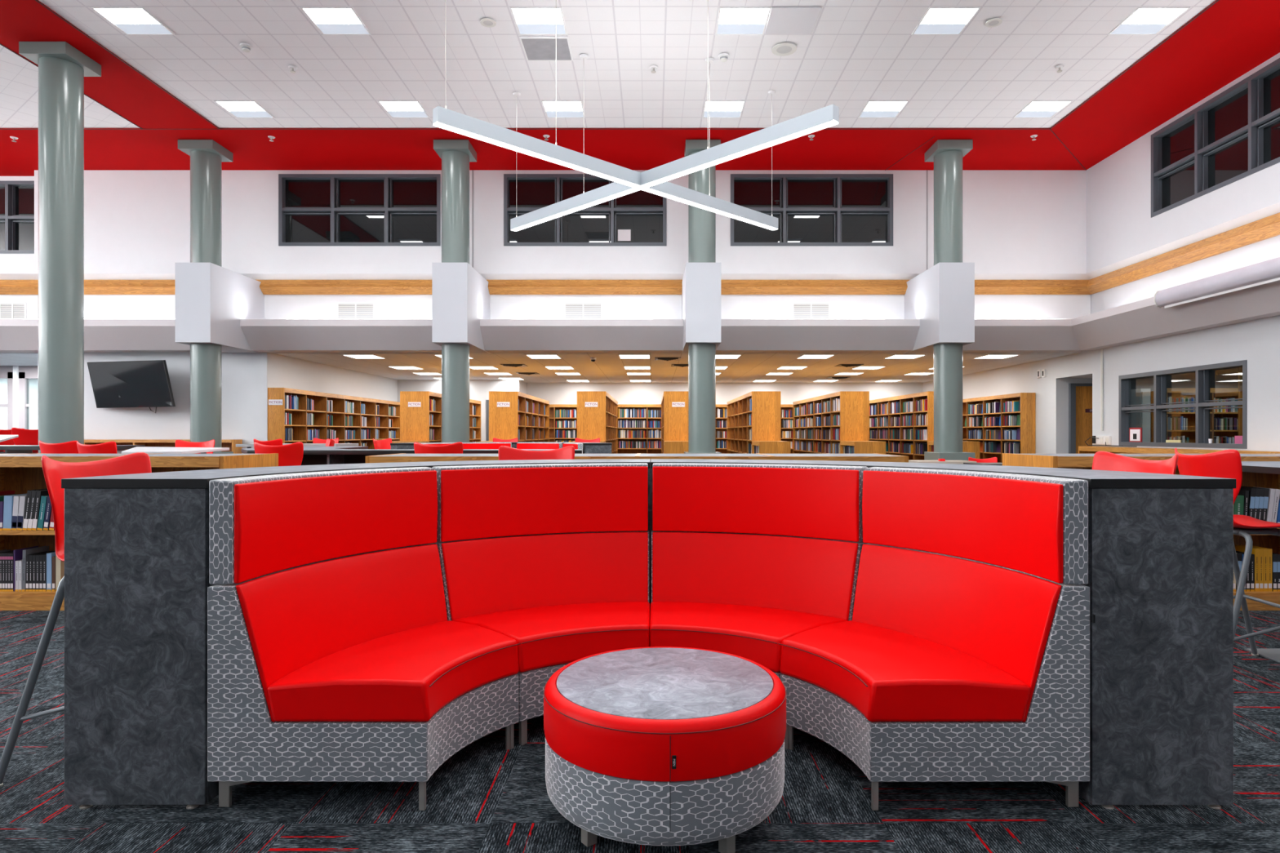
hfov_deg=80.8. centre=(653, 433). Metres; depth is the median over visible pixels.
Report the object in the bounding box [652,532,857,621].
cushion
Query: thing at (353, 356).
recessed troffer
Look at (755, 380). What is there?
recessed troffer
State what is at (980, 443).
book
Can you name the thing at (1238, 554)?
book
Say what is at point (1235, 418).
book
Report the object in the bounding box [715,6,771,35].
recessed light
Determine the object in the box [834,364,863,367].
ceiling vent
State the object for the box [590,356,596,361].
dome camera
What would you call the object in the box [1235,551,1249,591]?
book
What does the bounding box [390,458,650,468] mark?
countertop
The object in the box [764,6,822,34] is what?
ceiling access panel
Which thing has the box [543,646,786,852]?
table
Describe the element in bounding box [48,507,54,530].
book
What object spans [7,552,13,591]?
book
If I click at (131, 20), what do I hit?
recessed light
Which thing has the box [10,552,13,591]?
book
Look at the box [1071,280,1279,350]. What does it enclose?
trim
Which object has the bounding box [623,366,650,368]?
recessed troffer
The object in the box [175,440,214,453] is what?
bar stool
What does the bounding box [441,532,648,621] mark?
cushion
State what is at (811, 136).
sprinkler head
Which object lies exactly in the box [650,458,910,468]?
countertop
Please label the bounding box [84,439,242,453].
bookcase
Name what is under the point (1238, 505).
book
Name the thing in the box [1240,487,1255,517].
book
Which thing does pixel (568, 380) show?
recessed troffer
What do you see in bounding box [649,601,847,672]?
seat cushion
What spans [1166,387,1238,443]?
bookcase
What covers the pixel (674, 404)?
bookcase
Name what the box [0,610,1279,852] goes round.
floor
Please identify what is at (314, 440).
bar stool
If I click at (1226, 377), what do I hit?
wall
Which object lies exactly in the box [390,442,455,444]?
countertop
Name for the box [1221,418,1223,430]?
book
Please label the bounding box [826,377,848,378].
ceiling vent
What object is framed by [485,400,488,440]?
door
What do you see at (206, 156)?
round column
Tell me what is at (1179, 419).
book
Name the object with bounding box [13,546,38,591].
book
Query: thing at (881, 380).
recessed troffer
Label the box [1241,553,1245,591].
book
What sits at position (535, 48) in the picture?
ceiling vent
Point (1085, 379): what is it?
door frame
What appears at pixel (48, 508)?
book
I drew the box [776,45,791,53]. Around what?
grille
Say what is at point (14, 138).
sprinkler head
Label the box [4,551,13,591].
book
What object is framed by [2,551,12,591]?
book
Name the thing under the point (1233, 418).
book
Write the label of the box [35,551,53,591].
book
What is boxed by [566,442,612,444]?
countertop
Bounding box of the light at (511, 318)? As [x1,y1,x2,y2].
[511,318,653,319]
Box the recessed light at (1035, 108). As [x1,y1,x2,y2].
[1013,100,1072,117]
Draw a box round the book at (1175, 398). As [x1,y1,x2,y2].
[1171,397,1176,412]
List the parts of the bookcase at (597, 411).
sign plate, panel, rail, panel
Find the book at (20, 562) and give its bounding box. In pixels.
[18,560,22,591]
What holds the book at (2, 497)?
on the bookcase at (20, 473)
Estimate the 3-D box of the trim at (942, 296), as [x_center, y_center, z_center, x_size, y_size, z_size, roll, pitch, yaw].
[5.425,-2.343,14.365,0.630,1.426,1.870,0,0,0]
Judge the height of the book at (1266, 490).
0.292 m
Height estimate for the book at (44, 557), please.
0.250 m
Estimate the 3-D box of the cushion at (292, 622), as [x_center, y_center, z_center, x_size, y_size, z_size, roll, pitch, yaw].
[-1.141,0.707,2.867,0.213,0.439,0.990,0,0,23]
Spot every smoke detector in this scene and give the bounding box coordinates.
[240,42,252,52]
[718,53,728,62]
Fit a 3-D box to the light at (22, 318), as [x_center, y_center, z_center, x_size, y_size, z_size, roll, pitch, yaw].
[-10.400,-2.156,14.680,3.600,0.135,0.260,0,0,0]
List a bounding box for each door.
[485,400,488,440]
[1068,383,1092,453]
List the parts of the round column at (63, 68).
cap plate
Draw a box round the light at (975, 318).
[974,318,1071,319]
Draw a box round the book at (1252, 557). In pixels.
[1235,551,1254,591]
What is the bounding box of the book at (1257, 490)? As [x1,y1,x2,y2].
[1240,486,1260,519]
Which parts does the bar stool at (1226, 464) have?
leg, leg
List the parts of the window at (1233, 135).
pane, pane, pane, pane, pane, pane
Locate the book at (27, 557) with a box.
[25,551,48,591]
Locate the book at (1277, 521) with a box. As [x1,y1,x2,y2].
[1275,499,1279,528]
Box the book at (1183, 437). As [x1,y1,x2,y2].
[1176,435,1184,442]
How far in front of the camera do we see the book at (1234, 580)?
5.19 m
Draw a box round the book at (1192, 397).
[1189,396,1193,412]
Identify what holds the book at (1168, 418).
on the bookcase at (1215, 393)
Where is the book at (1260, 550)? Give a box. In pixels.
[1236,544,1263,591]
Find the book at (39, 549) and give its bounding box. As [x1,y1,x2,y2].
[22,546,48,591]
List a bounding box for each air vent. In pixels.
[0,302,26,319]
[336,302,374,318]
[564,302,602,318]
[791,302,830,318]
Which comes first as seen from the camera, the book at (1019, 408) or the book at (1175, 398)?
the book at (1175, 398)
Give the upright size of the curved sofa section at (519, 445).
1.064 m
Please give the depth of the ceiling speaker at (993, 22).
9.64 m
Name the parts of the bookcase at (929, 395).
shelf, shelf, shelf, rail, shelf, panel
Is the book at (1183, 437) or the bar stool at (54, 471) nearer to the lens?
the bar stool at (54, 471)
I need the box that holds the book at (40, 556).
[39,554,45,591]
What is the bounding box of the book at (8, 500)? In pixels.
[3,493,26,530]
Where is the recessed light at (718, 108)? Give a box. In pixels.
[702,100,745,117]
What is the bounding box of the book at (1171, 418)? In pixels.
[1170,417,1172,430]
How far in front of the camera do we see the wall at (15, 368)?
18.15 m
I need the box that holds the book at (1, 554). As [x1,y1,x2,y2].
[0,551,13,591]
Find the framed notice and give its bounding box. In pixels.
[1128,427,1142,442]
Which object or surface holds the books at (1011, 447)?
on the bookcase at (553, 407)
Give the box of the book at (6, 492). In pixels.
[0,490,14,495]
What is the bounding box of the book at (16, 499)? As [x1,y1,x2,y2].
[11,494,26,530]
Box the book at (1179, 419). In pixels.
[1177,417,1180,430]
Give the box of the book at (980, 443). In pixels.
[979,442,982,452]
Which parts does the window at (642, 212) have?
pane, pane, pane, pane, pane, pane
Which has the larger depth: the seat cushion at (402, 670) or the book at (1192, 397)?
the book at (1192, 397)
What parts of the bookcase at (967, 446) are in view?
panel, rail, panel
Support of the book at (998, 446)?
on the bookcase at (1028, 400)
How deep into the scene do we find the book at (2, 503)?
5.19 m
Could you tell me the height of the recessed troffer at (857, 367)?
0.010 m
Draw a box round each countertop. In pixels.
[61,462,428,488]
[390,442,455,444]
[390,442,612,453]
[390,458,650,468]
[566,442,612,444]
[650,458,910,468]
[871,462,1235,488]
[1078,446,1279,453]
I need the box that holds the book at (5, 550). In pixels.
[0,549,11,552]
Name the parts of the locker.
door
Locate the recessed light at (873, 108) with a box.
[857,100,908,117]
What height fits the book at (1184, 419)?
0.231 m
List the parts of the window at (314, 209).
pane, pane, pane, pane, pane, pane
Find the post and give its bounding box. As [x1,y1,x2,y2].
[1238,366,1242,435]
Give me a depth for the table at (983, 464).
11.63 m
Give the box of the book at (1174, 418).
[1173,417,1175,430]
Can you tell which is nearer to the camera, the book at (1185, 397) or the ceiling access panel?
the ceiling access panel
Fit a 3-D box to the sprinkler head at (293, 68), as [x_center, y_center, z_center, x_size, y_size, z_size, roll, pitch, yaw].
[-5.194,-5.246,10.842,0.120,0.068,0.120,0,0,0]
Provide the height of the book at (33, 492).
0.277 m
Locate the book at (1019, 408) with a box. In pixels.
[1017,400,1020,411]
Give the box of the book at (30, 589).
[28,551,52,591]
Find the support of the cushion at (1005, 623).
on the curved sofa section at (963, 654)
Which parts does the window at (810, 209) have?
pane, pane, pane, pane, pane, pane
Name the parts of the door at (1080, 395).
plate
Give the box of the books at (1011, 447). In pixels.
[284,395,1020,454]
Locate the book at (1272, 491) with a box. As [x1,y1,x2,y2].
[1266,488,1275,521]
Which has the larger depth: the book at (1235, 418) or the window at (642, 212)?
the window at (642, 212)
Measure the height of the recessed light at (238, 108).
0.012 m
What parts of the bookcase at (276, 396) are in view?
sign plate, panel, panel, shelf, shelf, shelf, rail, panel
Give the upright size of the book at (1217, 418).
0.241 m
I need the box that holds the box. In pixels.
[1092,435,1111,444]
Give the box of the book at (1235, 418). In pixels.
[1235,417,1236,430]
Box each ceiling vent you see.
[500,364,528,367]
[515,372,539,374]
[519,35,573,61]
[654,357,680,360]
[671,364,688,367]
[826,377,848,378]
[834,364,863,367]
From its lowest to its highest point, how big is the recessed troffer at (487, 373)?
0.010 m
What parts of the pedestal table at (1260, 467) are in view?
plate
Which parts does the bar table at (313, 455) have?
support panel, panel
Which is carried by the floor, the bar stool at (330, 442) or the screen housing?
the bar stool at (330, 442)
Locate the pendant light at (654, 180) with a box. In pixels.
[432,0,839,231]
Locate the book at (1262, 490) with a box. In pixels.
[1241,486,1264,519]
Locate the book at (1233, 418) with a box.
[1232,417,1234,430]
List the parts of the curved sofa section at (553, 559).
leg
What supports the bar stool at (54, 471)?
on the floor
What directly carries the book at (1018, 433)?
on the bookcase at (1028, 400)
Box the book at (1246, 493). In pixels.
[1238,489,1248,515]
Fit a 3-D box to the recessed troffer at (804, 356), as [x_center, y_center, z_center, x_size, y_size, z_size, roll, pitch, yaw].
[3.450,-1.635,16.000,0.660,0.010,0.740,0,0,0]
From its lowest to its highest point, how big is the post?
2.750 m
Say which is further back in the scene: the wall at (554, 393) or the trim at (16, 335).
the wall at (554, 393)
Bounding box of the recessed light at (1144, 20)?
[1107,6,1190,35]
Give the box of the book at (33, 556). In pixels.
[32,551,55,591]
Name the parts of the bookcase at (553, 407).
shelf, shelf, shelf, rail, shelf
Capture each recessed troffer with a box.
[342,354,385,358]
[388,366,422,368]
[412,372,441,374]
[433,354,473,358]
[469,366,498,368]
[483,372,511,374]
[498,377,523,379]
[525,354,561,358]
[544,366,573,368]
[554,372,581,374]
[566,379,590,382]
[618,354,650,358]
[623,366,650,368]
[626,372,650,374]
[629,379,651,382]
[715,354,741,358]
[715,366,728,368]
[751,379,777,382]
[765,372,794,374]
[777,366,807,368]
[796,354,835,358]
[812,379,839,382]
[834,372,864,374]
[852,366,885,368]
[874,379,902,382]
[884,354,926,358]
[904,372,933,374]
[973,354,1019,358]
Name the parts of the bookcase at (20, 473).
shelf, shelf, rail, panel, panel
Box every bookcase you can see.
[0,453,278,610]
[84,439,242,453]
[267,387,399,448]
[365,453,908,463]
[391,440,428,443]
[400,391,480,442]
[476,440,493,442]
[488,391,549,442]
[549,404,792,453]
[577,391,617,453]
[661,391,688,453]
[663,440,688,453]
[727,391,781,453]
[751,440,790,453]
[792,391,869,453]
[840,440,885,453]
[869,391,933,460]
[928,440,979,458]
[962,392,1035,462]
[1002,453,1279,610]
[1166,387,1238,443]
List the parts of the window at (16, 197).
pane, pane, pane, pane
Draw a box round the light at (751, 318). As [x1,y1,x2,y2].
[751,318,885,319]
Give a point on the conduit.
(1101, 350)
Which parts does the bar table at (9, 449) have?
support panel, support panel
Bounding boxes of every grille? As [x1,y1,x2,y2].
[483,20,493,25]
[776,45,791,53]
[988,20,999,25]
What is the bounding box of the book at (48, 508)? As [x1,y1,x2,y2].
[43,496,51,530]
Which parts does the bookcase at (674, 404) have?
panel, sign plate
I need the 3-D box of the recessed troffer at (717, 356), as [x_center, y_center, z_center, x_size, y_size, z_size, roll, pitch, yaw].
[1.510,-1.635,16.000,0.660,0.010,0.740,0,0,0]
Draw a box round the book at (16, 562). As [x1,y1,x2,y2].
[15,560,22,591]
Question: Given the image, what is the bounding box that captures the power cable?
[1084,436,1137,447]
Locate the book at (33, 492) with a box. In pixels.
[26,488,47,530]
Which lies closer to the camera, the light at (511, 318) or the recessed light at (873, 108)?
the recessed light at (873, 108)
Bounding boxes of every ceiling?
[0,0,1279,176]
[0,350,1080,382]
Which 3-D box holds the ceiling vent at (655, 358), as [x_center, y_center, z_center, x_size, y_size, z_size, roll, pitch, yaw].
[0.321,-1.625,16.424,0.560,0.030,0.560,0,0,0]
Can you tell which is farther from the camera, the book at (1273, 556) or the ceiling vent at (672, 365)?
the ceiling vent at (672, 365)
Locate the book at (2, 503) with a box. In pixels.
[0,501,4,530]
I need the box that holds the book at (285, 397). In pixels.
[284,396,286,408]
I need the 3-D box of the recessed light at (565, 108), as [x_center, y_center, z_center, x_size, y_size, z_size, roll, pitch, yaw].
[-1.455,-5.290,12.270,0.640,0.012,0.640,0,0,0]
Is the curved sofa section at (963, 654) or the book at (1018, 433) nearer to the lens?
the curved sofa section at (963, 654)
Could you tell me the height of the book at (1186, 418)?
0.226 m
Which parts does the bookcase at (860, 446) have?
panel, rail, panel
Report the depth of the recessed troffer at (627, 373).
20.44 m
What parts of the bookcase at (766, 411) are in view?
panel, shelf, shelf, shelf, rail, panel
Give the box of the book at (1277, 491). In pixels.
[1259,487,1279,522]
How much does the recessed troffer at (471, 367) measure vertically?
0.010 m
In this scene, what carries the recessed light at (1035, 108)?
in the ceiling at (433, 53)
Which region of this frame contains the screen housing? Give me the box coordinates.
[1154,257,1279,308]
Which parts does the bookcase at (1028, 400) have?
shelf, shelf, shelf, rail, shelf, panel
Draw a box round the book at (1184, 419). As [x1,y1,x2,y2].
[1182,417,1185,430]
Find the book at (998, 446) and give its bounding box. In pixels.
[996,443,1000,453]
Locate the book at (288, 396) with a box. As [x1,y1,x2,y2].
[288,395,289,408]
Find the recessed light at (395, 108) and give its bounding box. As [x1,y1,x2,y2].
[377,100,430,117]
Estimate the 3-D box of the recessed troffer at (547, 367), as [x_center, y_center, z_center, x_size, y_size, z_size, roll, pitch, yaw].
[-2.320,-1.635,18.700,0.660,0.010,0.740,0,0,0]
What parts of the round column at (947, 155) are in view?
cap plate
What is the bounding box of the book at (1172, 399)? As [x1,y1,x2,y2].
[1171,398,1173,412]
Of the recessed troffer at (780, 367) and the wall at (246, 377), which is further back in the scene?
the recessed troffer at (780, 367)
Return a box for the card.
[1165,440,1181,442]
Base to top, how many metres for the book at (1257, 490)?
0.292 m
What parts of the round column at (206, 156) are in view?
cap plate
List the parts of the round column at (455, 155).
cap plate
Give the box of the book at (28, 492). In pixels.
[22,488,43,530]
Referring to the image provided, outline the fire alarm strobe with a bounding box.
[1037,369,1045,377]
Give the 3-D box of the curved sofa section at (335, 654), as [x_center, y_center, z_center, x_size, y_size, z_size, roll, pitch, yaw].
[-0.965,0.681,2.794,0.768,1.064,1.068,0,0,23]
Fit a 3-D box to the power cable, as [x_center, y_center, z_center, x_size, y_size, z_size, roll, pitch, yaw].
[8.489,0.151,13.951,0.163,0.170,1.707,0,0,6]
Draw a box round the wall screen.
[87,360,175,413]
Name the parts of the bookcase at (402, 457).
panel, rail, panel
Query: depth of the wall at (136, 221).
15.07 m
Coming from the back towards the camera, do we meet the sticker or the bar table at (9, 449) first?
the sticker
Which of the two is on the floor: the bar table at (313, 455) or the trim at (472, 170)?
the bar table at (313, 455)
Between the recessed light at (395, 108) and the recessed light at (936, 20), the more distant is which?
the recessed light at (395, 108)
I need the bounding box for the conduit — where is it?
[1100,349,1103,431]
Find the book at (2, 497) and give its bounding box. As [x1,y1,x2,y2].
[0,493,16,501]
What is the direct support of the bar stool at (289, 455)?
on the floor
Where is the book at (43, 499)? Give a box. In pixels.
[36,495,48,530]
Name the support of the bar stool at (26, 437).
on the floor
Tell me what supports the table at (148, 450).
on the floor
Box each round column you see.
[18,41,101,453]
[177,139,233,453]
[433,139,476,442]
[684,139,721,453]
[924,139,975,464]
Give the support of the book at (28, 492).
on the bookcase at (20, 473)
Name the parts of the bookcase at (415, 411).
sign plate, panel, shelf, shelf, shelf, rail, panel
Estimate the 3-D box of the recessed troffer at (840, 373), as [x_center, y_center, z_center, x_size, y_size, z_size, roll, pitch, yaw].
[5.350,-1.635,20.550,0.660,0.010,0.740,0,0,0]
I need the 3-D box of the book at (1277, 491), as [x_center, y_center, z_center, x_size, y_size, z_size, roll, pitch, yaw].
[4.296,0.525,5.289,0.067,0.286,0.201,0,0,0]
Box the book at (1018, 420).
[1016,414,1020,425]
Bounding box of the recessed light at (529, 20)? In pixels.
[510,6,567,35]
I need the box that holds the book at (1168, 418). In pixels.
[1167,417,1169,430]
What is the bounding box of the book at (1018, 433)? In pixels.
[1016,428,1020,439]
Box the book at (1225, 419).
[1223,417,1226,430]
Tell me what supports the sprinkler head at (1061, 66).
attached to the ceiling at (433, 53)
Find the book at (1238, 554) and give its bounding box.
[1235,552,1241,591]
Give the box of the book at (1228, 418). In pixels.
[1227,417,1232,430]
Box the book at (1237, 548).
[1234,544,1259,591]
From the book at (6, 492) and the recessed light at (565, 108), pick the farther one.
the recessed light at (565, 108)
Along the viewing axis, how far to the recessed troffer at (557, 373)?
20.44 m
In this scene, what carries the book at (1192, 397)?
on the bookcase at (1215, 393)
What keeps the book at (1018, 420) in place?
on the bookcase at (1028, 400)
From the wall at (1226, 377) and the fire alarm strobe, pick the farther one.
the fire alarm strobe
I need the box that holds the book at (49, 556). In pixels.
[46,551,55,591]
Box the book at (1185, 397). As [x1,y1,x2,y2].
[1179,396,1187,412]
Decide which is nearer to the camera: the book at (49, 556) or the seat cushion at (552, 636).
the seat cushion at (552, 636)
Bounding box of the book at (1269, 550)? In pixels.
[1244,544,1272,591]
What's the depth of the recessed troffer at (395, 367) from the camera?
18.66 m
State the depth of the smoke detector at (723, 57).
10.46 m
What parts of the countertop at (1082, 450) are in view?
panel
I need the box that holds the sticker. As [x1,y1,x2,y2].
[1234,435,1242,444]
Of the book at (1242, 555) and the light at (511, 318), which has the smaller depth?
the book at (1242, 555)
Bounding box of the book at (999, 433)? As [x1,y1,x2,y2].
[998,430,1000,439]
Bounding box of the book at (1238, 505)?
[1233,494,1244,515]
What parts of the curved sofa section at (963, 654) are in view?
leg, leg, leg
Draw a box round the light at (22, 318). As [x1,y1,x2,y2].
[22,318,174,319]
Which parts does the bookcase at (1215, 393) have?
panel, shelf, shelf, rail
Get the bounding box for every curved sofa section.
[207,466,520,810]
[421,443,452,445]
[431,462,649,745]
[462,442,511,448]
[516,442,562,448]
[562,443,582,453]
[649,462,868,679]
[777,466,1095,810]
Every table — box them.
[0,435,18,442]
[0,444,145,453]
[121,446,229,453]
[235,443,358,448]
[240,446,582,465]
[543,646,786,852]
[908,460,976,463]
[963,462,1002,465]
[1176,461,1279,663]
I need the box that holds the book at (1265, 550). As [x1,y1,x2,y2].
[1240,544,1267,591]
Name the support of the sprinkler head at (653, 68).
attached to the ceiling at (433, 53)
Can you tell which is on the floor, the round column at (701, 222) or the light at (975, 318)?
the round column at (701, 222)
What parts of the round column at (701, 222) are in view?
cap plate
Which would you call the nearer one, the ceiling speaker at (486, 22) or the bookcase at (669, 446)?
the ceiling speaker at (486, 22)
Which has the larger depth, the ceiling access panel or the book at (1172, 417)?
the book at (1172, 417)
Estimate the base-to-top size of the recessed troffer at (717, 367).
0.010 m
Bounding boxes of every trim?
[0,0,1218,170]
[0,273,1088,279]
[0,280,1092,294]
[0,319,1079,353]
[174,262,264,352]
[431,262,489,353]
[471,169,928,270]
[681,262,720,353]
[904,262,974,353]
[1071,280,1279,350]
[1086,202,1279,279]
[1087,212,1279,293]
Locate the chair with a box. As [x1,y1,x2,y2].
[968,457,997,462]
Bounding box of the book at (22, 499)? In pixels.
[17,495,26,530]
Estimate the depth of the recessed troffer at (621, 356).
15.90 m
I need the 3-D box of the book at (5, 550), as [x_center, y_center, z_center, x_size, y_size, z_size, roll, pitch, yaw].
[-4.617,0.960,5.289,0.034,0.260,0.201,0,0,0]
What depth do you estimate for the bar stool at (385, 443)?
12.44 m
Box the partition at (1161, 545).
[61,458,1235,809]
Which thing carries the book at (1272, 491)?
on the bookcase at (1079, 461)
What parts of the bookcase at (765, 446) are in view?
panel, rail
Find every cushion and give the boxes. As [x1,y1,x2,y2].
[234,470,437,583]
[235,543,447,722]
[266,620,519,721]
[424,444,448,445]
[440,466,648,542]
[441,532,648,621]
[453,601,649,672]
[562,444,577,448]
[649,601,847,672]
[652,466,858,542]
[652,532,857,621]
[779,620,1030,721]
[852,543,1061,722]
[862,470,1062,583]
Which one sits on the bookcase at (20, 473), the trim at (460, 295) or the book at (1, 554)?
the book at (1, 554)
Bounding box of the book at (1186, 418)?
[1186,417,1187,430]
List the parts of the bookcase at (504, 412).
sign plate, panel, shelf, shelf, shelf, rail, panel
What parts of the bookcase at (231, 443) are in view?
rail, panel, panel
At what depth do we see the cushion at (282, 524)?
2.87 m
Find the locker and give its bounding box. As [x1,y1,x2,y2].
[1130,388,1150,442]
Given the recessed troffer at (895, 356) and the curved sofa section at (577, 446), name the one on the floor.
the curved sofa section at (577, 446)
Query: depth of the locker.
14.00 m
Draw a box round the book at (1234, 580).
[1233,571,1235,591]
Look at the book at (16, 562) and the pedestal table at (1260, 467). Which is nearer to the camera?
the pedestal table at (1260, 467)
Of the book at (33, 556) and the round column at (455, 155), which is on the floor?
the round column at (455, 155)
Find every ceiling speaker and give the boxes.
[480,17,496,26]
[771,42,796,56]
[985,17,1002,26]
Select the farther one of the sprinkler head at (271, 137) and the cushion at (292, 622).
the sprinkler head at (271, 137)
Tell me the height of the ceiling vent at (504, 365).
0.030 m
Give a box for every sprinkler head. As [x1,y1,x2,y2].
[9,136,18,142]
[267,135,275,141]
[288,65,297,73]
[542,134,549,140]
[649,65,657,73]
[808,134,814,140]
[1030,134,1037,140]
[1054,64,1064,72]
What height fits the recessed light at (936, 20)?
0.012 m
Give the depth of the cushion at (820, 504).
3.61 m
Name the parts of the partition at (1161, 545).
panel, panel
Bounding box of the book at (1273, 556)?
[1271,553,1276,591]
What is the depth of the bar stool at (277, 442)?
11.13 m
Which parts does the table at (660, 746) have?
leg, leg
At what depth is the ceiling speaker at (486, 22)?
9.64 m
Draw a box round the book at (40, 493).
[31,489,48,530]
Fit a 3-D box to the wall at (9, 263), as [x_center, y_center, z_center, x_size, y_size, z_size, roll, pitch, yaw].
[-16.700,-3.510,15.600,8.600,3.540,0.600,0,0,0]
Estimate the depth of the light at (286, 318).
14.55 m
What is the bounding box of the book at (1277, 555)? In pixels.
[1271,552,1279,591]
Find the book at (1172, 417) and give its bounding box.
[1167,416,1173,430]
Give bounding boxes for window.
[0,180,34,253]
[0,365,37,430]
[278,173,440,245]
[503,173,666,245]
[730,173,893,245]
[1118,360,1247,448]
[1151,57,1279,217]
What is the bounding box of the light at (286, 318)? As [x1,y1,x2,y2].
[285,318,431,319]
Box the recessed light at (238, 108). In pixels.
[213,100,274,117]
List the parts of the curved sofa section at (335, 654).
leg, leg, leg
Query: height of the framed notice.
0.270 m
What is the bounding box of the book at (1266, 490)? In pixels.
[1246,486,1269,520]
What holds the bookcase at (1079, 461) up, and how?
on the floor
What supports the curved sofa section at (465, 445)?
on the floor
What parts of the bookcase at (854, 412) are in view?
panel, shelf, shelf, shelf, shelf, rail, panel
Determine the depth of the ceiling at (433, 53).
11.22 m
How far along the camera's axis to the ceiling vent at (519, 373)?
20.20 m
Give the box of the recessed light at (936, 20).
[911,6,980,35]
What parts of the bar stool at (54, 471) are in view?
leg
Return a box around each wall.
[0,176,38,318]
[13,365,18,427]
[34,169,1090,319]
[37,351,271,453]
[271,353,397,401]
[397,379,922,441]
[922,52,1279,453]
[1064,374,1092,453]
[1130,367,1238,442]
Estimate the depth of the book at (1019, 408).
17.37 m
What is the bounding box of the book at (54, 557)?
[52,555,55,591]
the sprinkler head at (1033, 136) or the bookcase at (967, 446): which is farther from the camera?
the bookcase at (967, 446)
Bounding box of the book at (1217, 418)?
[1213,417,1219,430]
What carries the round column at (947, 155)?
on the floor
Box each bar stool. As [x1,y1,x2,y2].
[0,429,14,453]
[0,452,151,787]
[3,427,38,453]
[39,440,78,453]
[76,441,116,453]
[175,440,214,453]
[253,438,282,445]
[253,441,303,466]
[312,438,338,443]
[325,438,334,446]
[373,438,391,448]
[413,441,462,453]
[493,437,518,442]
[497,445,574,460]
[575,438,599,442]
[1092,451,1177,474]
[1174,448,1279,656]
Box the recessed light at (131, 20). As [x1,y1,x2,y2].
[90,6,175,35]
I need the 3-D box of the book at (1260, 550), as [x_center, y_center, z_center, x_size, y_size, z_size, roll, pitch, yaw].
[4.198,0.944,5.289,0.029,0.292,0.201,0,0,0]
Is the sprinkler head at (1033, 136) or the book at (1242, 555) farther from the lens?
the sprinkler head at (1033, 136)
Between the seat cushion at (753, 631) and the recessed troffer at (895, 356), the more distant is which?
the recessed troffer at (895, 356)
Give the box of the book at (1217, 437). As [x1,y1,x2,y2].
[1213,435,1218,443]
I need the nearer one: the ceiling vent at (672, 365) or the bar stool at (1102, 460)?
the bar stool at (1102, 460)
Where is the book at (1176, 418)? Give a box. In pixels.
[1173,417,1177,430]
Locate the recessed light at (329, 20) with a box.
[300,6,371,35]
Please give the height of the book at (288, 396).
0.262 m
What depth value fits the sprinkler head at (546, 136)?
13.33 m
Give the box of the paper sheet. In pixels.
[617,229,631,240]
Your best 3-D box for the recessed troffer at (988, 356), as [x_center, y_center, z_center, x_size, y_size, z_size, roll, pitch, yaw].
[7.290,-1.635,16.000,0.660,0.010,0.740,0,0,0]
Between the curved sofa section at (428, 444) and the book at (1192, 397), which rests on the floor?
the curved sofa section at (428, 444)
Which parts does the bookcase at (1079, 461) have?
panel, panel, rail, shelf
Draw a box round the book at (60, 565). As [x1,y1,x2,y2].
[55,555,64,591]
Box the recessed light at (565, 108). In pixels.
[541,100,585,117]
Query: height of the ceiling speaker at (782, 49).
0.016 m
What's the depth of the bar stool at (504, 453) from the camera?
4.74 m
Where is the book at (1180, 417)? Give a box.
[1173,416,1182,430]
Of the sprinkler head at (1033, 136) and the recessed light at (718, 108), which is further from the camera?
the sprinkler head at (1033, 136)
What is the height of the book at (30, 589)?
0.250 m
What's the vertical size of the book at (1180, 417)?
0.261 m
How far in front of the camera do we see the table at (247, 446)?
12.00 m
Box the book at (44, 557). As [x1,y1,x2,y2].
[42,554,46,591]

